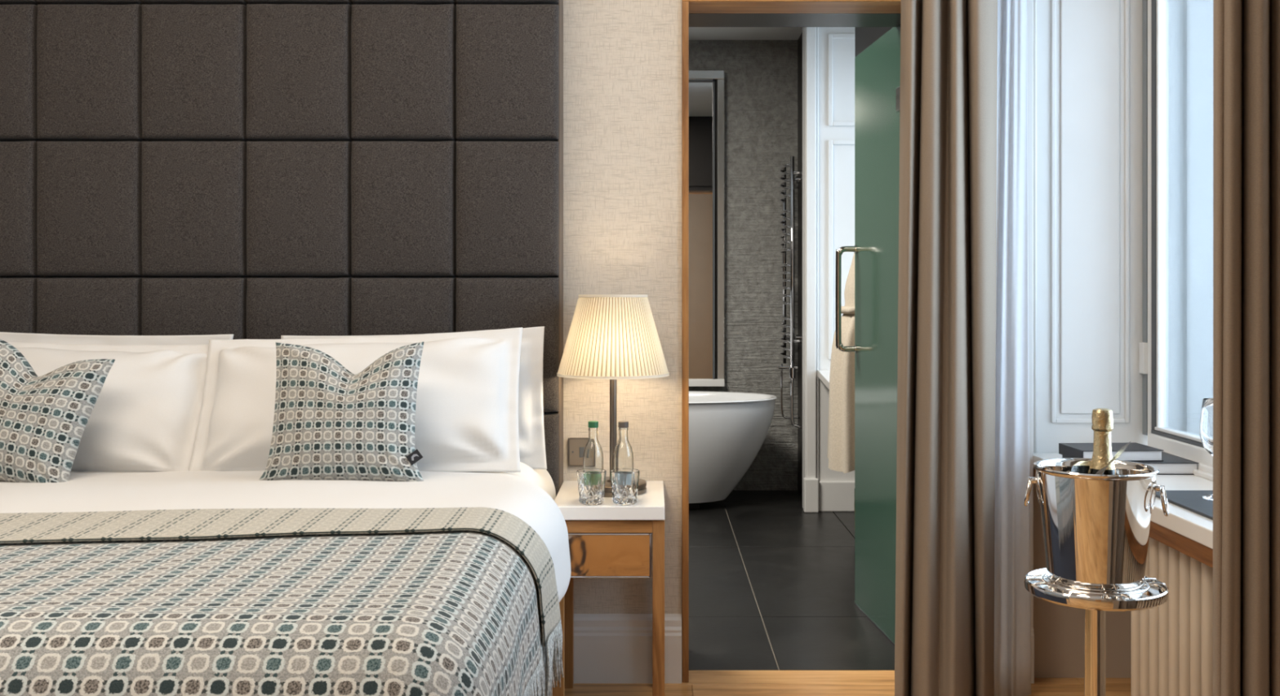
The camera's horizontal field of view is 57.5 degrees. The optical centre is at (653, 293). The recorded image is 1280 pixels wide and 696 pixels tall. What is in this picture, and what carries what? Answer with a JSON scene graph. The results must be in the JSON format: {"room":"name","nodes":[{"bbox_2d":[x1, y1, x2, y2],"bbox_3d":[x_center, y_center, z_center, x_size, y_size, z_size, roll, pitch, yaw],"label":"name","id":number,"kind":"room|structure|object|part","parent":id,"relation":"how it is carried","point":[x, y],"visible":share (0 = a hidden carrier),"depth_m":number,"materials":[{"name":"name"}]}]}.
{"room":"hotel room","nodes":[
{"label":"hotel room","id":0,"kind":"room"},
{"bbox_2d":[563,0,682,613],"bbox_3d":[-1.250,-0.270,3.870,4.900,3.000,0.340,0,0,0],"label":"wall","id":1,"kind":"structure","parent":0,"point":[622,59],"depth_m":3.70,"materials":[{"name":"paint"}]},
{"bbox_2d":[0,0,563,496],"bbox_3d":[-1.240,-0.060,3.607,1.906,2.520,0.183,0,0,0],"label":"headboard","id":2,"kind":"object","parent":1,"relation":"attached to","point":[242,169],"visible":0.61,"depth_m":3.52,"materials":[{"name":"grey fabric"}]},
{"bbox_3d":[-2.034,0.155,3.554,0.317,0.414,0.078,0,0,0],"label":"panel","id":3,"kind":"part","parent":2,"relation":"part of","materials":[{"name":"grey fabric"}]},
{"bbox_3d":[-2.034,-1.091,3.554,0.317,0.414,0.078,0,0,0],"label":"panel","id":4,"kind":"part","parent":2,"relation":"part of","materials":[{"name":"brown fabric"}]},
{"bbox_3d":[-2.034,-0.676,3.554,0.317,0.414,0.078,0,0,0],"label":"panel","id":5,"kind":"part","parent":2,"relation":"part of","materials":[{"name":"grey fabric"}]},
{"bbox_3d":[-2.034,-0.260,3.554,0.318,0.415,0.076,0,0,0],"label":"panel","id":6,"kind":"part","parent":2,"relation":"part of","materials":[{"name":"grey fabric"}]},
{"bbox_3d":[-1.717,0.155,3.554,0.317,0.415,0.076,0,0,0],"label":"panel","id":7,"kind":"part","parent":2,"relation":"part of","materials":[{"name":"grey fabric"}]},
{"bbox_3d":[-1.717,-1.091,3.554,0.318,0.416,0.077,0,0,0],"label":"panel","id":8,"kind":"part","parent":2,"relation":"part of","materials":[{"name":"brown fabric"}]},
{"bbox_3d":[-1.717,-0.260,3.554,0.317,0.414,0.078,0,0,0],"label":"panel","id":9,"kind":"part","parent":2,"relation":"part of","materials":[{"name":"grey fabric"}]},
{"bbox_3d":[-1.717,-0.676,3.554,0.318,0.415,0.076,0,0,0],"label":"panel","id":10,"kind":"part","parent":2,"relation":"part of","materials":[{"name":"grey fabric"}]},
{"bbox_3d":[-1.399,-0.676,3.554,0.317,0.415,0.076,0,0,0],"label":"panel","id":11,"kind":"part","parent":2,"relation":"part of","materials":[{"name":"grey fabric"}]},
{"bbox_3d":[-1.399,-0.260,3.554,0.317,0.415,0.076,0,0,0],"label":"panel","id":12,"kind":"part","parent":2,"relation":"part of","materials":[{"name":"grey fabric"}]},
{"bbox_3d":[-1.399,0.155,3.554,0.317,0.414,0.078,0,0,0],"label":"panel","id":13,"kind":"part","parent":2,"relation":"part of","materials":[{"name":"grey fabric"}]},
{"bbox_3d":[-1.399,-1.091,3.554,0.318,0.415,0.076,0,0,0],"label":"panel","id":14,"kind":"part","parent":2,"relation":"part of","materials":[{"name":"grey fabric"}]},
{"bbox_3d":[-1.081,0.155,3.554,0.318,0.415,0.076,0,0,0],"label":"panel","id":15,"kind":"part","parent":2,"relation":"part of","materials":[{"name":"grey fabric"}]},
{"bbox_3d":[-1.081,-1.091,3.554,0.317,0.414,0.078,0,0,0],"label":"panel","id":16,"kind":"part","parent":2,"relation":"part of","materials":[{"name":"grey fabric"}]},
{"bbox_3d":[-1.081,-0.676,3.554,0.318,0.416,0.077,0,0,0],"label":"panel","id":17,"kind":"part","parent":2,"relation":"part of","materials":[{"name":"grey fabric"}]},
{"bbox_3d":[-1.081,-0.260,3.554,0.317,0.414,0.078,0,0,0],"label":"panel","id":18,"kind":"part","parent":2,"relation":"part of","materials":[{"name":"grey fabric"}]},
{"bbox_3d":[-0.764,-0.676,3.554,0.318,0.415,0.076,0,0,0],"label":"panel","id":19,"kind":"part","parent":2,"relation":"part of","materials":[{"name":"grey fabric"}]},
{"bbox_3d":[-0.764,-0.260,3.554,0.318,0.415,0.076,0,0,0],"label":"panel","id":20,"kind":"part","parent":2,"relation":"part of","materials":[{"name":"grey fabric"}]},
{"bbox_3d":[-0.763,0.155,3.554,0.317,0.414,0.078,0,0,0],"label":"panel","id":21,"kind":"part","parent":2,"relation":"part of","materials":[{"name":"grey fabric"}]},
{"bbox_3d":[-0.764,-1.091,3.554,0.318,0.415,0.076,0,0,0],"label":"panel","id":22,"kind":"part","parent":2,"relation":"part of","materials":[{"name":"grey fabric"}]},
{"bbox_3d":[-0.446,0.155,3.554,0.317,0.415,0.076,0,0,0],"label":"panel","id":23,"kind":"part","parent":2,"relation":"part of","materials":[{"name":"grey fabric"}]},
{"bbox_3d":[-0.446,-1.091,3.554,0.318,0.416,0.077,0,0,0],"label":"panel","id":24,"kind":"part","parent":2,"relation":"part of","materials":[{"name":"grey fabric"}]},
{"bbox_3d":[-0.446,-0.676,3.554,0.317,0.414,0.078,0,0,0],"label":"panel","id":25,"kind":"part","parent":2,"relation":"part of","materials":[{"name":"grey fabric"}]},
{"bbox_3d":[-0.446,-0.260,3.554,0.317,0.414,0.078,0,0,0],"label":"panel","id":26,"kind":"part","parent":2,"relation":"part of","materials":[{"name":"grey fabric"}]},
{"bbox_3d":[-0.446,0.571,3.554,0.318,0.416,0.077,0,0,0],"label":"panel","id":27,"kind":"part","parent":2,"relation":"part of","materials":[{"name":"grey fabric"}]},
{"bbox_2d":[568,438,588,466],"bbox_3d":[-0.227,0.501,3.694,0.090,0.091,0.010,0,0,0],"label":"light switch","id":28,"kind":"object","parent":1,"relation":"attached to","point":[576,446],"visible":0.53,"depth_m":3.69,"materials":[{"name":"metal"}]},
{"bbox_2d":[573,613,681,684],"bbox_3d":[-0.106,1.123,3.690,0.388,0.214,0.020,0,0,0],"label":"baseboard","id":29,"kind":"structure","parent":1,"relation":"attached to","point":[609,648],"depth_m":3.68,"materials":[{"name":"white paint"}]},
{"bbox_2d":[681,0,901,682],"bbox_3d":[0.492,0.127,3.866,0.807,2.206,0.357,0,0,0],"label":"trim","id":30,"kind":"structure","parent":1,"relation":"attached to","point":[695,13],"depth_m":3.69,"materials":[{"name":"brown wood"}]},
{"bbox_2d":[835,23,900,646],"bbox_3d":[0.786,0.146,4.278,0.104,2.162,0.664,0,0,-5],"label":"door","id":31,"kind":"structure","parent":1,"relation":"in","point":[877,67],"depth_m":4.32,"materials":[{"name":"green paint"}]},
{"bbox_3d":[0.753,0.020,4.569,0.086,0.415,0.023,0,0,-5],"label":"handle","id":32,"kind":"part","parent":31,"relation":"part of","materials":[{"name":"metal"}]},
{"bbox_3d":[0.826,0.142,4.289,0.012,2.155,0.640,0,0,-5],"label":"glass","id":33,"kind":"part","parent":31,"relation":"part of","materials":[{"name":"green glass"}]},
{"bbox_2d":[1026,0,1033,627],"bbox_3d":[1.151,-0.220,3.694,0.101,2.900,0.012,0,0,0],"label":"trim","id":34,"kind":"structure","parent":1,"relation":"attached to","point":[1029,2],"depth_m":3.69,"materials":[{"name":"white paint"}]},
{"bbox_2d":[1031,627,1034,684],"bbox_3d":[1.048,1.123,3.690,0.303,0.214,0.020,0,0,0],"label":"baseboard","id":35,"kind":"structure","parent":1,"relation":"attached to","point":[1032,628],"depth_m":3.68,"materials":[{"name":"white paint"}]},
{"bbox_2d":[1033,0,1147,678],"bbox_3d":[1.450,-0.270,3.889,0.500,3.000,0.312,0,0,0],"label":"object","id":36,"kind":"structure","parent":1,"relation":"attached to","point":[1088,54],"depth_m":3.74,"materials":[{"name":"white paint"}]},
{"bbox_3d":[1.376,0.892,3.739,0.348,0.675,0.012,0,0,0],"label":"panel","id":37,"kind":"part","parent":36,"relation":"part of","materials":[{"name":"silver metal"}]},
{"bbox_3d":[1.400,-0.527,3.742,0.190,1.825,0.006,0,0,0],"label":"panel","id":38,"kind":"part","parent":36,"relation":"part of","materials":[{"name":"white paint"}]},
{"bbox_3d":[1.400,-0.527,3.741,0.250,1.885,0.007,0,0,0],"label":"moulding","id":39,"kind":"part","parent":36,"relation":"part of","materials":[{"name":"white paint"}]},
{"bbox_2d":[688,40,797,490],"bbox_3d":[-0.400,-0.180,7.350,2.800,2.820,0.100,0,0,0],"label":"wall","id":40,"kind":"structure","parent":0,"point":[761,76],"depth_m":7.30,"materials":[{"name":"tile"}]},
{"bbox_2d":[688,70,724,386],"bbox_3d":[0.229,-0.407,7.262,0.418,1.965,0.074,0,0,0],"label":"wall mirror","id":41,"kind":"object","parent":40,"relation":"attached to","point":[706,87],"visible":0.6,"depth_m":7.25,"materials":[{"name":"brown mirror"}]},
{"bbox_2d":[688,81,712,379],"bbox_3d":[0.208,-0.405,7.253,0.316,1.870,0.006,0,0,0],"label":"mirror glass","id":42,"kind":"object","parent":41,"relation":"on","point":[700,93],"depth_m":7.25,"materials":[{"name":"beige mirror"}]},
{"bbox_2d":[688,26,802,39],"bbox_3d":[-0.100,-1.630,5.670,3.400,0.080,3.260,0,0,0],"label":"ceiling","id":43,"kind":"structure","parent":0,"point":[695,33],"depth_m":7.11,"materials":[{"name":"grey paint"}]},
{"bbox_2d":[797,32,802,496],"bbox_3d":[0.950,-0.180,7.010,0.100,2.820,0.580,0,0,0],"label":"wall","id":44,"kind":"structure","parent":0,"point":[800,39],"depth_m":7.17,"materials":[{"name":"white paint"}]},
{"bbox_2d":[777,156,802,428],"bbox_3d":[0.811,-0.009,6.995,0.173,1.582,0.458,0,0,0],"label":"towel rail","id":45,"kind":"object","parent":44,"relation":"attached to","point":[792,340],"visible":0.98,"depth_m":6.82,"materials":[{"name":"silver metal"}]},
{"bbox_2d":[564,490,1130,695],"bbox_3d":[-1.000,1.260,2.759,5.400,0.060,9.098,0,0,0],"label":"floor","id":46,"kind":"structure","parent":0,"point":[771,581],"depth_m":4.47,"materials":[{"name":"tile"}]},
{"bbox_2d":[0,462,570,602],"bbox_3d":[-1.213,0.846,2.525,2.022,0.769,1.980,0,0,0],"label":"bed","id":47,"kind":"object","parent":46,"relation":"on","point":[529,495],"visible":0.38,"depth_m":2.73,"materials":[{"name":"fabric"}]},
{"bbox_2d":[0,338,115,483],"bbox_3d":[-1.649,0.308,2.996,0.468,0.426,0.191,0,0,5],"label":"cushion","id":48,"kind":"object","parent":47,"relation":"on","point":[44,419],"visible":0.93,"depth_m":2.94,"materials":[{"name":"multicoloured fabric"}]},
{"bbox_2d":[7,342,208,471],"bbox_3d":[-1.660,0.322,3.237,0.839,0.394,0.273,0,0,3],"label":"pillow","id":49,"kind":"object","parent":47,"relation":"on","point":[144,416],"visible":0.59,"depth_m":3.17,"materials":[{"name":"white fabric"}]},
{"bbox_2d":[0,332,233,345],"bbox_3d":[-1.660,0.310,3.424,0.828,0.409,0.148,0,0,-1],"label":"pillow","id":50,"kind":"object","parent":47,"relation":"on","point":[6,336],"visible":0.15,"depth_m":3.45,"materials":[{"name":"white fabric"}]},
{"bbox_2d":[0,507,564,695],"bbox_3d":[-1.214,0.728,1.990,2.072,0.573,0.971,0,0,0],"label":"throw blanket","id":51,"kind":"object","parent":47,"relation":"on","point":[439,602],"visible":1,"depth_m":1.81,"materials":[{"name":"multicoloured fabric"}]},
{"bbox_2d":[259,342,423,481],"bbox_3d":[-0.786,0.306,2.979,0.435,0.364,0.178,0,0,2],"label":"cushion","id":52,"kind":"object","parent":47,"relation":"on","point":[331,422],"visible":0.98,"depth_m":2.92,"materials":[{"name":"multicoloured fabric"}]},
{"bbox_2d":[188,327,522,472],"bbox_3d":[-0.815,0.305,3.237,0.908,0.417,0.269,0,0,-1],"label":"pillow","id":53,"kind":"object","parent":47,"relation":"on","point":[466,420],"visible":0.7,"depth_m":3.18,"materials":[{"name":"white fabric"}]},
{"bbox_2d":[280,326,546,469],"bbox_3d":[-0.708,0.317,3.422,0.793,0.441,0.151,0,0,-1],"label":"pillow","id":54,"kind":"object","parent":47,"relation":"on","point":[532,454],"visible":0.17,"depth_m":3.42,"materials":[{"name":"white fabric"}]},
{"bbox_2d":[551,480,664,695],"bbox_3d":[-0.128,0.911,3.470,0.316,0.638,0.451,0,0,0],"label":"nightstand","id":55,"kind":"object","parent":46,"relation":"on","point":[607,540],"visible":0.69,"depth_m":3.26,"materials":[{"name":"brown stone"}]},
{"bbox_3d":[-0.269,0.932,3.273,0.034,0.596,0.034,0,0,0],"label":"leg","id":56,"kind":"part","parent":55,"relation":"part of","materials":[{"name":"brown wood"}]},
{"bbox_3d":[-0.269,0.932,3.648,0.034,0.596,0.034,0,0,0],"label":"leg","id":57,"kind":"part","parent":55,"relation":"part of","materials":[{"name":"brown wood"}]},
{"bbox_2d":[577,468,606,505],"bbox_3d":[-0.176,0.546,3.291,0.084,0.092,0.084,0,0,0],"label":"tumbler","id":58,"kind":"object","parent":55,"relation":"on","point":[591,482],"visible":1,"depth_m":3.26,"materials":[{"name":"clear glass"}]},
{"bbox_2d":[582,421,603,469],"bbox_3d":[-0.175,0.480,3.365,0.060,0.224,0.060,0,0,0],"label":"water bottle","id":59,"kind":"object","parent":55,"relation":"on","point":[593,457],"visible":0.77,"depth_m":3.35,"materials":[{"name":"clear glass"}]},
{"bbox_3d":[-0.128,0.732,3.257,0.232,0.113,0.005,0,0,0],"label":"drawer","id":60,"kind":"part","parent":55,"relation":"part of","materials":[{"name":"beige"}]},
{"bbox_3d":[-0.128,0.731,3.433,0.242,0.122,0.345,0,0,0],"label":"drawer","id":61,"kind":"part","parent":55,"relation":"part of","materials":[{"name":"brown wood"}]},
{"bbox_3d":[-0.128,0.732,3.256,0.244,0.125,0.008,0,0,0],"label":"frame","id":62,"kind":"part","parent":55,"relation":"part of","materials":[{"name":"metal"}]},
{"bbox_2d":[556,294,669,497],"bbox_3d":[-0.122,0.297,3.490,0.335,0.590,0.335,0,0,0],"label":"table lamp","id":63,"kind":"object","parent":55,"relation":"on","point":[611,337],"visible":0.88,"depth_m":3.38,"materials":[{"name":"beige fabric"}]},
{"bbox_3d":[-0.122,0.362,3.490,0.021,0.400,0.021,0,0,0],"label":"stem","id":64,"kind":"part","parent":63,"relation":"part of","materials":[{"name":"brown metal"}]},
{"bbox_3d":[-0.122,0.123,3.490,0.334,0.234,0.334,0,0,0],"label":"lamp shade","id":65,"kind":"part","parent":63,"relation":"part of","materials":[{"name":"white fabric"}]},
{"bbox_3d":[-0.122,0.006,3.490,0.207,0.008,0.207,0,0,0],"label":"shade trim","id":66,"kind":"part","parent":63,"relation":"part of","materials":[{"name":"white fabric"}]},
{"bbox_3d":[-0.122,0.240,3.490,0.335,0.008,0.335,0,0,0],"label":"shade trim","id":67,"kind":"part","parent":63,"relation":"part of","materials":[{"name":"white fabric"}]},
{"bbox_2d":[613,421,633,469],"bbox_3d":[-0.088,0.480,3.365,0.060,0.224,0.060,0,0,0],"label":"water bottle","id":68,"kind":"object","parent":55,"relation":"on","point":[623,456],"visible":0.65,"depth_m":3.35,"materials":[{"name":"clear glass"}]},
{"bbox_2d":[609,468,639,505],"bbox_3d":[-0.082,0.546,3.291,0.084,0.092,0.084,0,0,0],"label":"tumbler","id":69,"kind":"object","parent":55,"relation":"on","point":[624,482],"visible":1,"depth_m":3.26,"materials":[{"name":"clear glass"}]},
{"bbox_3d":[0.013,0.932,3.273,0.034,0.596,0.034,0,0,0],"label":"leg","id":70,"kind":"part","parent":55,"relation":"part of","materials":[{"name":"brown wood"}]},
{"bbox_2d":[688,391,777,509],"bbox_3d":[-0.080,0.913,6.780,1.590,0.634,0.766,0,0,0],"label":"bathtub","id":71,"kind":"object","parent":46,"relation":"on","point":[727,430],"visible":0.41,"depth_m":6.54,"materials":[{"name":"ceramic"}]},
{"bbox_2d":[1024,568,1168,695],"bbox_3d":[0.832,0.885,2.200,0.274,0.690,0.274,0,0,0],"label":"stand","id":72,"kind":"object","parent":46,"relation":"on","point":[1155,593],"visible":0.68,"depth_m":2.18,"materials":[{"name":"metal"}]},
{"bbox_3d":[0.832,0.887,2.200,0.048,0.625,0.048,0,0,0],"label":"post","id":73,"kind":"part","parent":72,"relation":"part of","materials":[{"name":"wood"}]},
{"bbox_2d":[1024,457,1168,599],"bbox_3d":[0.832,0.444,2.200,0.224,0.238,0.224,0,0,-16],"label":"bucket","id":74,"kind":"object","parent":72,"relation":"on","point":[1095,528],"visible":0.94,"depth_m":2.12,"materials":[{"name":"metal"}]},
{"bbox_3d":[0.721,0.381,2.245,0.015,0.056,0.049,0,0,23],"label":"handle","id":75,"kind":"part","parent":74,"relation":"part of","materials":[{"name":"metal"}]},
{"bbox_3d":[0.739,0.370,2.238,0.013,0.080,0.052,0,0,22],"label":"handle mount","id":76,"kind":"part","parent":74,"relation":"part of","materials":[{"name":"metal"}]},
{"bbox_2d":[1087,408,1117,475],"bbox_3d":[0.848,0.386,2.205,0.087,0.339,0.087,0,0,0],"label":"champagne bottle","id":77,"kind":"object","parent":74,"relation":"in","point":[1102,426],"visible":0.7,"depth_m":2.19,"materials":[{"name":"gold glass"}]},
{"bbox_3d":[0.848,0.424,2.205,0.087,0.263,0.087,0,0,0],"label":"glass","id":78,"kind":"part","parent":77,"relation":"part of","materials":[{"name":"black glass"}]},
{"bbox_2d":[1095,441,1130,475],"bbox_3d":[0.834,0.335,2.137,0.095,0.127,0.042,0,0,-17],"label":"tongs","id":79,"kind":"object","parent":74,"relation":"in","point":[1100,472],"visible":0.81,"depth_m":2.14,"materials":[{"name":"metal"}]},
{"bbox_3d":[0.921,0.370,2.155,0.013,0.080,0.052,0,0,27],"label":"handle mount","id":80,"kind":"part","parent":74,"relation":"part of","materials":[{"name":"metal"}]},
{"bbox_3d":[0.939,0.381,2.146,0.015,0.056,0.049,0,0,28],"label":"handle","id":81,"kind":"part","parent":74,"relation":"part of","materials":[{"name":"metal"}]},
{"bbox_2d":[1024,568,1168,611],"bbox_3d":[0.832,0.557,2.200,0.255,0.026,0.255,0,0,0],"label":"tray","id":82,"kind":"object","parent":72,"relation":"on","point":[1155,593],"depth_m":2.11,"materials":[{"name":"metal"}]},
{"bbox_2d":[1130,537,1213,695],"bbox_3d":[1.300,0.915,2.390,0.110,0.630,1.340,0,0,0],"label":"radiator","id":83,"kind":"object","parent":46,"relation":"on","point":[1171,642],"visible":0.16,"depth_m":2.80,"materials":[{"name":"metal"}]},
{"bbox_2d":[854,26,893,57],"bbox_3d":[1.050,-0.180,4.923,0.100,2.820,1.755,0,0,0],"label":"wall","id":84,"kind":"structure","parent":0,"point":[864,37],"depth_m":5.51,"materials":[{"name":"grey paint"}]},
{"bbox_2d":[817,369,830,389],"bbox_3d":[1.147,0.448,6.099,0.605,0.035,0.998,0,0,0],"label":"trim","id":85,"kind":"structure","parent":84,"relation":"attached to","point":[824,375],"depth_m":6.18,"materials":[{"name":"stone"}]},
{"bbox_2d":[802,26,854,512],"bbox_3d":[1.222,-0.180,6.200,0.755,2.820,1.040,0,0,0],"label":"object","id":86,"kind":"structure","parent":84,"relation":"attached to","point":[828,52],"depth_m":6.60,"materials":[{"name":"white paint"}]},
{"bbox_3d":[1.147,1.135,6.572,0.605,0.190,0.055,0,0,0],"label":"skirting","id":87,"kind":"part","parent":86,"relation":"part of","materials":[{"name":"white paint"}]},
{"bbox_3d":[1.183,-0.550,6.593,0.395,1.840,0.014,0,0,0],"label":"moulding","id":88,"kind":"part","parent":86,"relation":"part of","materials":[{"name":"white paint"}]},
{"bbox_3d":[0.969,-0.577,5.360,0.061,0.032,0.014,0,0,0],"label":"robe hook","id":89,"kind":"object","parent":84,"relation":"attached to","visible":0},
{"bbox_2d":[826,252,854,473],"bbox_3d":[0.893,0.122,5.366,0.193,1.365,0.502,0,0,0],"label":"bathrobe","id":90,"kind":"object","parent":89,"relation":"hanging from","point":[841,427],"visible":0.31,"depth_m":5.29,"materials":[{"name":"beige fabric"}]},
{"bbox_3d":[1.450,-0.270,1.022,0.500,3.000,5.445,0,0,0],"label":"wall","id":91,"kind":"structure","parent":0,"visible":0},
{"bbox_2d":[1033,453,1213,568],"bbox_3d":[1.400,0.551,2.687,0.400,0.082,2.114,0,0,0],"label":"window sill","id":92,"kind":"structure","parent":91,"relation":"attached to","point":[1187,532],"depth_m":2.71,"materials":[{"name":"stone"}]},
{"bbox_2d":[1062,451,1199,475],"bbox_3d":[1.383,0.493,3.402,0.303,0.034,0.236,0,0,0],"label":"book","id":93,"kind":"object","parent":92,"relation":"on","point":[1171,464],"visible":0.37,"depth_m":3.29,"materials":[{"name":"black paper"}]},
{"bbox_2d":[1058,442,1163,462],"bbox_3d":[1.325,0.460,3.390,0.235,0.032,0.170,0,0,-3],"label":"book","id":94,"kind":"object","parent":93,"relation":"on","point":[1134,452],"visible":0.78,"depth_m":3.31,"materials":[{"name":"black paper"}]},
{"bbox_2d":[1155,490,1213,519],"bbox_3d":[1.379,0.506,2.768,0.242,0.007,0.435,0,0,0],"label":"slate board","id":95,"kind":"object","parent":92,"relation":"on","point":[1190,500],"visible":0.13,"depth_m":2.84,"materials":[{"name":"grey stone"}]},
{"bbox_2d":[1199,398,1213,500],"bbox_3d":[1.385,0.381,2.865,0.081,0.244,0.081,0,0,19],"label":"wine glass","id":96,"kind":"object","parent":95,"relation":"on","point":[1206,426],"visible":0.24,"depth_m":2.85,"materials":[{"name":"clear glass"}]},
{"bbox_2d":[1138,0,1213,481],"bbox_3d":[1.575,-0.540,2.691,0.110,2.100,2.102,0,0,0],"label":"window","id":97,"kind":"structure","parent":91,"relation":"in","point":[1175,351],"depth_m":3.53,"materials":[{"name":"white glass"}]},
{"bbox_3d":[1.587,-0.547,2.674,0.085,2.085,2.068,0,0,0],"label":"frame","id":98,"kind":"part","parent":97,"relation":"part of","materials":[{"name":"white paint"}]},
{"bbox_3d":[1.590,0.460,2.683,0.080,0.044,1.965,0,0,0],"label":"rail","id":99,"kind":"part","parent":97,"relation":"part of","materials":[{"name":"white paint"}]},
{"bbox_3d":[1.560,0.495,2.710,0.080,0.030,2.020,0,0,0],"label":"moulding","id":100,"kind":"part","parent":97,"relation":"part of","materials":[{"name":"white paint"}]},
{"bbox_3d":[1.587,-0.535,2.670,0.004,1.910,1.940,0,0,0],"label":"pane","id":101,"kind":"part","parent":97,"relation":"part of","materials":[{"name":"white"}]},
{"bbox_3d":[-1.025,-1.820,1.150,5.350,0.100,5.700,0,0,0],"label":"ceiling","id":102,"kind":"structure","parent":0,"visible":0},
{"bbox_3d":[0.866,-1.710,2.506,0.412,0.023,2.012,0,0,0],"label":"rail","id":103,"kind":"object","parent":102,"relation":"attached to","visible":0},
{"bbox_2d":[894,0,997,695],"bbox_3d":[0.855,-0.236,3.350,0.327,2.908,0.252,0,0,0],"label":"curtain","id":104,"kind":"object","parent":103,"relation":"hanging from","point":[944,630],"visible":1,"depth_m":3.33,"materials":[{"name":"brown fabric"}]},
{"bbox_2d":[994,0,1031,695],"bbox_3d":[1.046,-0.236,3.522,0.198,2.908,0.042,0,0,0],"label":"sheer curtain","id":105,"kind":"object","parent":103,"relation":"hanging from","point":[1012,623],"visible":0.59,"depth_m":3.52,"materials":[{"name":"white fabric"}]},
{"bbox_2d":[1212,0,1279,695],"bbox_3d":[0.993,-0.236,1.826,0.264,2.908,0.130,0,0,0],"label":"curtain","id":106,"kind":"object","parent":103,"relation":"hanging from","point":[1246,33],"visible":1,"depth_m":1.78,"materials":[{"name":"brown fabric"}]}
]}

